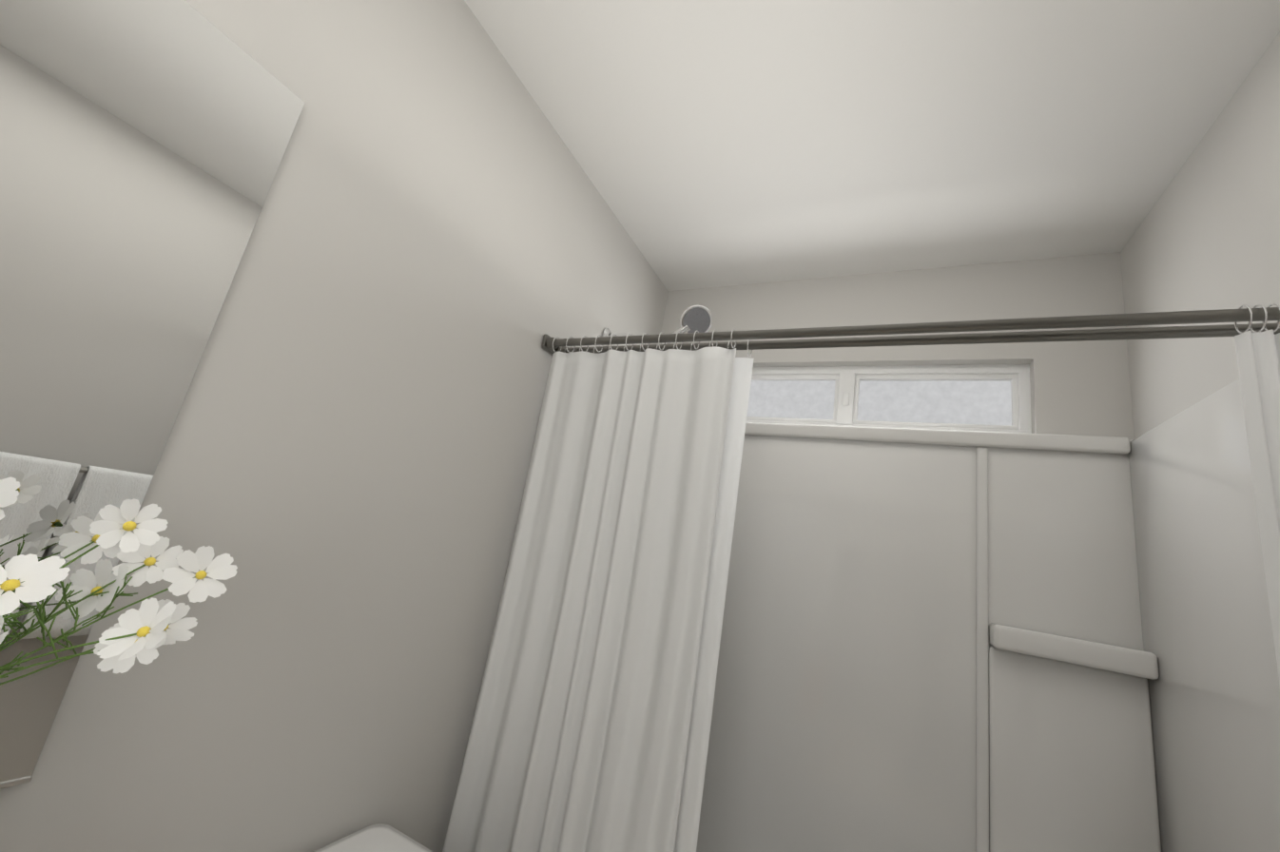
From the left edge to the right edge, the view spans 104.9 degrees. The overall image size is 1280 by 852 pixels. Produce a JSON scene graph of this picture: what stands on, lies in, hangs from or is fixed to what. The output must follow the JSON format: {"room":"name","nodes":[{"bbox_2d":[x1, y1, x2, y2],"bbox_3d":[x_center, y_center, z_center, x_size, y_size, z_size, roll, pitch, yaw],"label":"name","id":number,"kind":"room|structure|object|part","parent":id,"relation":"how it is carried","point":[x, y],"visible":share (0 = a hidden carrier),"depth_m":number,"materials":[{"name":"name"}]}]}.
{"room":"bathroom","nodes":[
{"label":"bathroom","id":0,"kind":"room"},
{"bbox_2d":[0,0,668,851],"bbox_3d":[-0.671,0.196,0.912,0.120,2.520,2.860,3,-15,26],"label":"wall","id":1,"kind":"structure","parent":0,"point":[439,243],"depth_m":0.97,"materials":[{"name":"grey paint"}]},
{"bbox_2d":[0,0,304,788],"bbox_3d":[-0.897,-0.216,0.270,0.009,1.050,1.079,3,-15,26],"label":"mirror","id":2,"kind":"object","parent":1,"relation":"attached to","point":[143,145],"visible":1,"depth_m":0.65,"materials":[{"name":"clear glass"}]},
{"bbox_2d":[602,304,712,345],"bbox_3d":[-0.019,0.113,1.633,0.392,1.093,0.091,3,-15,26],"label":"shower head","id":3,"kind":"object","parent":1,"relation":"attached to","point":[698,318],"visible":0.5,"depth_m":1.68},
{"bbox_2d":[442,303,1279,851],"bbox_3d":[0.285,0.665,0.947,1.596,1.880,0.125,3,-15,26],"label":"shower curtain","id":4,"kind":"object","parent":1,"relation":"attached to","point":[591,722],"visible":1,"depth_m":1.16,"materials":[{"name":"white fabric"}]},
{"bbox_3d":[0.440,-0.211,1.174,1.596,0.044,0.104,3,-15,26],"label":"rod","id":5,"kind":"part","parent":4,"relation":"part of","materials":[{"name":"silver metal"}]},
{"bbox_2d":[464,0,1279,290],"bbox_3d":[0.063,-1.193,0.323,2.200,0.100,4.060,3,-15,26],"label":"ceiling","id":6,"kind":"structure","parent":0,"point":[719,143],"depth_m":1.29,"materials":[{"name":"white paint"}]},
{"bbox_2d":[660,252,1134,439],"bbox_3d":[0.668,0.623,1.713,1.600,2.520,0.120,3,-15,26],"label":"wall","id":7,"kind":"structure","parent":0,"point":[1081,388],"depth_m":1.74,"materials":[{"name":"grey paint"}]},
{"bbox_2d":[746,364,1031,433],"bbox_3d":[0.796,-0.100,1.899,1.138,0.271,0.074,3,-15,26],"label":"window","id":8,"kind":"structure","parent":7,"relation":"in","point":[987,397],"depth_m":1.82,"materials":[{"name":"white glass"}]},
{"bbox_2d":[1120,31,1279,439],"bbox_3d":[0.868,0.269,0.147,0.120,2.520,2.860,3,-15,26],"label":"wall","id":9,"kind":"structure","parent":0,"point":[1206,235],"depth_m":1.15,"materials":[{"name":"grey paint"}]},
{"bbox_3d":[-0.365,1.316,-0.300,2.200,0.100,4.060,3,-15,26],"label":"floor","id":10,"kind":"structure","parent":0,"visible":0},
{"bbox_2d":[313,823,433,851],"bbox_3d":[-0.376,1.113,0.583,0.750,0.704,0.502,3,-15,26],"label":"toilet","id":11,"kind":"object","parent":10,"relation":"on","point":[379,838],"visible":1,"depth_m":0.97,"materials":[{"name":"white ceramic"}]},
{"bbox_2d":[696,378,1279,851],"bbox_3d":[0.439,0.808,1.269,1.592,1.880,0.724,3,-15,26],"label":"shower surround","id":12,"kind":"object","parent":10,"relation":"on","point":[959,641],"visible":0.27,"depth_m":1.43,"materials":[{"name":"white plastic"}]},
{"bbox_3d":[-0.797,0.714,-0.102,0.593,1.005,1.051,3,-15,26],"label":"bathroom vanity","id":13,"kind":"object","parent":10,"relation":"on","visible":0},
{"bbox_2d":[0,476,237,685],"bbox_3d":[-0.630,0.276,0.451,0.249,0.461,0.404,3,-15,26],"label":"flowers","id":14,"kind":"object","parent":13,"relation":"on","point":[142,634],"visible":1,"depth_m":0.54,"materials":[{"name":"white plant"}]}
]}

